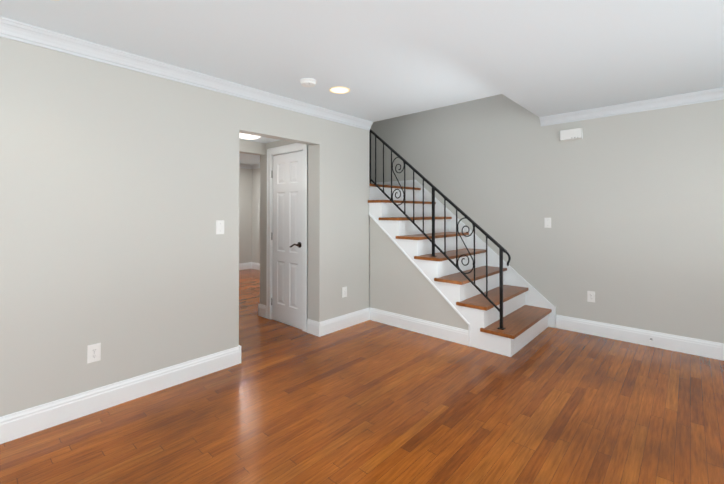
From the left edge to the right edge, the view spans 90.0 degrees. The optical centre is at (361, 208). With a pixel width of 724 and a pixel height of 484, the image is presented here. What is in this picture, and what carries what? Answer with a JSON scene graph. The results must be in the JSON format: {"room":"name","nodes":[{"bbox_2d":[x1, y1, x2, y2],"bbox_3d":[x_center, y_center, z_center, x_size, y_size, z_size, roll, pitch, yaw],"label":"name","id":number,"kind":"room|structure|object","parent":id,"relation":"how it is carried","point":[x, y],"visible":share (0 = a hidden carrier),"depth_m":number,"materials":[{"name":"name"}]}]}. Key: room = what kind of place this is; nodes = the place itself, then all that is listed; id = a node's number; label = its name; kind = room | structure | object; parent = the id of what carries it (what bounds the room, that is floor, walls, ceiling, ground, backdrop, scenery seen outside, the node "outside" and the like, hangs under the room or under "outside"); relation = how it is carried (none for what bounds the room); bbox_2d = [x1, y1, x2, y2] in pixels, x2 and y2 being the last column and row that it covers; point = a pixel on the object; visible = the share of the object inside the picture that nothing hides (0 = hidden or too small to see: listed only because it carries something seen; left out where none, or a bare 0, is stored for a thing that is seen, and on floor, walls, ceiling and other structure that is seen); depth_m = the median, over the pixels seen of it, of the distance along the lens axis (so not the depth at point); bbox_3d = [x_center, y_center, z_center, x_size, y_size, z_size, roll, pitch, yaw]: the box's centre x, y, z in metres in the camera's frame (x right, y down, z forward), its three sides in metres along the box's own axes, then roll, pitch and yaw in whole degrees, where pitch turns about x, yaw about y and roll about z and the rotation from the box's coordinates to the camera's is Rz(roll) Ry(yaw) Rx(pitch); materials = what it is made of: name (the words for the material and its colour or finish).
{"room":"empty living room","nodes":[
{"label":"empty living room","id":0,"kind":"room"},
{"bbox_2d":[0,37,369,416],"bbox_3d":[-1.831,0.135,2.463,0.120,2.440,5.600,-1,-1,42],"label":"wall","id":1,"kind":"structure","parent":0,"point":[119,191],"depth_m":2.57,"materials":[{"name":"beige paint"}]},
{"bbox_2d":[87,343,100,363],"bbox_3d":[-1.783,0.965,2.411,0.008,0.117,0.072,-1,-1,42],"label":"outlet","id":2,"kind":"object","parent":1,"relation":"attached to","point":[93,352],"visible":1,"depth_m":2.41,"materials":[{"name":"white plastic"}]},
{"bbox_2d":[0,345,240,443],"bbox_3d":[-2.364,1.273,1.760,0.016,0.150,3.861,-1,-1,42],"label":"baseboard","id":3,"kind":"structure","parent":1,"relation":"attached to","point":[18,424],"depth_m":2.46,"materials":[{"name":"white paint"}]},
{"bbox_2d":[0,16,372,130],"bbox_3d":[-1.764,-1.038,2.415,0.060,0.096,5.600,-1,-1,42],"label":"crown molding","id":4,"kind":"structure","parent":1,"relation":"attached to","point":[11,29],"depth_m":2.66,"materials":[{"name":"white paint"}]},
{"bbox_2d":[216,220,223,233],"bbox_3d":[-1.196,0.161,3.061,0.017,0.117,0.072,-1,-1,42],"label":"light switch","id":5,"kind":"object","parent":1,"relation":"attached to","point":[219,226],"visible":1,"depth_m":3.06,"materials":[{"name":"white plastic"}]},
{"bbox_2d":[316,308,367,336],"bbox_3d":[-0.188,1.298,4.164,0.016,0.150,0.814,-1,-1,42],"label":"baseboard","id":6,"kind":"structure","parent":1,"relation":"attached to","point":[328,326],"depth_m":4.10,"materials":[{"name":"white paint"}]},
{"bbox_2d":[342,286,346,297],"bbox_3d":[-0.197,0.963,4.162,0.008,0.117,0.072,-1,-1,42],"label":"outlet","id":7,"kind":"object","parent":1,"relation":"attached to","point":[344,291],"visible":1,"depth_m":4.15,"materials":[{"name":"white plastic"}]},
{"bbox_2d":[239,168,251,262],"bbox_3d":[-3.786,0.187,7.335,0.120,2.440,3.400,-1,-1,42],"label":"wall","id":8,"kind":"structure","parent":0,"point":[245,215],"depth_m":8.43,"materials":[{"name":"beige paint"}]},
{"bbox_2d":[239,262,251,269],"bbox_3d":[-3.736,1.331,7.277,0.016,0.150,3.400,-1,-1,42],"label":"baseboard","id":9,"kind":"structure","parent":8,"relation":"attached to","point":[242,266],"depth_m":8.40,"materials":[{"name":"white paint"}]},
{"bbox_2d":[239,164,251,167],"bbox_3d":[-3.719,-0.986,7.287,0.060,0.096,3.400,-1,-1,42],"label":"crown molding","id":10,"kind":"structure","parent":8,"relation":"attached to","point":[240,165],"depth_m":8.39,"materials":[{"name":"white paint"}]},
{"bbox_2d":[239,153,259,164],"bbox_3d":[-2.507,-1.196,6.111,3.680,0.300,3.520,-1,-1,42],"label":"ceiling","id":11,"kind":"structure","parent":0,"point":[249,159],"depth_m":7.65,"materials":[{"name":"white paint"}]},
{"bbox_2d":[239,139,264,154],"bbox_3d":[-1.735,-0.877,4.128,0.120,0.380,1.382,-1,-1,42],"label":"header beam","id":12,"kind":"structure","parent":0,"point":[251,147],"depth_m":4.46,"materials":[{"name":"beige paint"}]},
{"bbox_2d":[239,137,278,143],"bbox_3d":[-1.350,-0.951,3.780,0.920,0.240,1.382,-1,-1,42],"label":"ceiling","id":13,"kind":"structure","parent":0,"point":[265,140],"depth_m":4.40,"materials":[{"name":"white paint"}]},
{"bbox_2d":[239,133,260,139],"bbox_3d":[-1.255,-0.798,4.002,0.300,0.062,0.300,-1,-1,42],"label":"light","id":14,"kind":"object","parent":13,"relation":"attached to","point":[246,136],"visible":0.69,"depth_m":3.95,"materials":[{"name":"white paint"}]},
{"bbox_2d":[260,140,311,319],"bbox_3d":[-0.890,0.155,4.365,1.040,2.440,0.120,-1,-1,42],"label":"wall","id":15,"kind":"structure","parent":0,"point":[263,194],"depth_m":4.58,"materials":[{"name":"beige paint"}]},
{"bbox_2d":[258,304,265,316],"bbox_3d":[-1.093,1.306,4.916,0.016,0.150,0.714,-1,-1,42],"label":"baseboard","id":16,"kind":"structure","parent":15,"relation":"attached to","point":[261,308],"depth_m":4.60,"materials":[{"name":"white paint"}]},
{"bbox_2d":[266,143,307,331],"bbox_3d":[-0.862,0.314,4.325,0.786,2.121,0.135,-1,-1,42],"label":"door frame","id":17,"kind":"structure","parent":15,"relation":"attached to","point":[284,149],"depth_m":4.26,"materials":[{"name":"white paint"}]},
{"bbox_2d":[272,150,302,328],"bbox_3d":[-0.877,0.360,4.308,0.604,2.030,0.035,-1,-1,42],"label":"closet door","id":18,"kind":"structure","parent":15,"relation":"in","point":[287,220],"depth_m":4.29,"materials":[{"name":"white paint"}]},
{"bbox_2d":[0,269,723,483],"bbox_3d":[-1.381,1.419,2.797,10.120,0.120,7.120,-1,-1,42],"label":"floor","id":19,"kind":"structure","parent":0,"point":[370,402],"depth_m":2.32,"materials":[{"name":"brown wood"}]},
{"bbox_2d":[368,180,555,356],"bbox_3d":[0.667,0.472,4.755,3.101,1.815,1.240,-1,-1,42],"label":"staircase","id":20,"kind":"structure","parent":19,"relation":"on","point":[410,275],"depth_m":4.16,"materials":[{"name":"white paint"}]},
{"bbox_2d":[368,307,467,345],"bbox_3d":[0.580,1.297,4.034,1.329,0.150,0.016,-1,-1,42],"label":"baseboard","id":21,"kind":"structure","parent":20,"relation":"attached to","point":[449,333],"depth_m":3.97,"materials":[{"name":"white paint"}]},
{"bbox_2d":[369,129,510,329],"bbox_3d":[0.741,0.067,4.027,1.791,2.186,0.060,-1,-1,42],"label":"stair railing","id":22,"kind":"object","parent":20,"relation":"on","point":[488,236],"visible":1,"depth_m":3.89,"materials":[{"name":"black metal"}]},
{"bbox_2d":[0,0,723,121],"bbox_3d":[0.388,-1.248,1.278,5.020,0.300,6.800,-1,-1,42],"label":"ceiling","id":23,"kind":"structure","parent":0,"point":[383,59],"depth_m":2.41,"materials":[{"name":"white paint"}]},
{"bbox_2d":[300,78,316,86],"bbox_3d":[-0.456,-1.060,3.070,0.140,0.038,0.140,-1,-1,42],"label":"smoke detector","id":24,"kind":"object","parent":23,"relation":"attached to","point":[307,82],"visible":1,"depth_m":3.03,"materials":[{"name":"white plastic"}]},
{"bbox_2d":[329,86,349,93],"bbox_3d":[-0.203,-1.073,3.296,0.190,0.006,0.190,-1,-1,42],"label":"recessed light","id":25,"kind":"object","parent":23,"relation":"in","point":[339,90],"visible":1,"depth_m":3.31,"materials":[{"name":"beige"}]},
{"bbox_2d":[252,94,723,342],"bbox_3d":[1.005,-0.464,5.378,9.860,3.700,0.120,-1,-1,42],"label":"wall","id":26,"kind":"structure","parent":0,"point":[631,205],"depth_m":3.92,"materials":[{"name":"beige paint"}]},
{"bbox_2d":[252,262,259,269],"bbox_3d":[-1.372,1.333,7.420,3.270,0.150,0.016,-1,-1,42],"label":"baseboard","id":27,"kind":"structure","parent":26,"relation":"attached to","point":[256,266],"depth_m":8.39,"materials":[{"name":"white paint"}]},
{"bbox_2d":[252,164,259,167],"bbox_3d":[-1.364,-0.984,7.408,3.210,0.096,0.060,-1,-1,42],"label":"crown molding","id":28,"kind":"structure","parent":26,"relation":"attached to","point":[253,165],"depth_m":8.39,"materials":[{"name":"white paint"}]},
{"bbox_2d":[544,218,550,227],"bbox_3d":[2.168,0.169,4.227,0.072,0.117,0.017,-1,-1,42],"label":"light switch","id":29,"kind":"object","parent":26,"relation":"attached to","point":[547,222],"visible":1,"depth_m":4.23,"materials":[{"name":"white plastic"}]},
{"bbox_2d":[560,128,582,140],"bbox_3d":[2.342,-0.828,4.058,0.220,0.120,0.048,-1,-1,42],"label":"door chime","id":30,"kind":"object","parent":26,"relation":"attached to","point":[571,134],"visible":0.98,"depth_m":4.03,"materials":[{"name":"white plastic"}]},
{"bbox_2d":[587,291,594,302],"bbox_3d":[2.489,0.961,3.933,0.072,0.117,0.008,-1,-1,42],"label":"outlet","id":31,"kind":"object","parent":26,"relation":"attached to","point":[590,296],"visible":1,"depth_m":3.93,"materials":[{"name":"white plastic"}]},
{"bbox_2d":[539,87,723,125],"bbox_3d":[3.306,-1.029,3.180,3.250,0.096,0.060,-1,-1,42],"label":"crown molding","id":32,"kind":"structure","parent":26,"relation":"attached to","point":[716,94],"depth_m":3.65,"materials":[{"name":"white paint"}]},
{"bbox_2d":[556,315,723,360],"bbox_3d":[3.379,1.287,3.119,3.094,0.150,0.016,-1,-1,42],"label":"baseboard","id":33,"kind":"structure","parent":26,"relation":"attached to","point":[704,348],"depth_m":3.61,"materials":[{"name":"white paint"}]}
]}

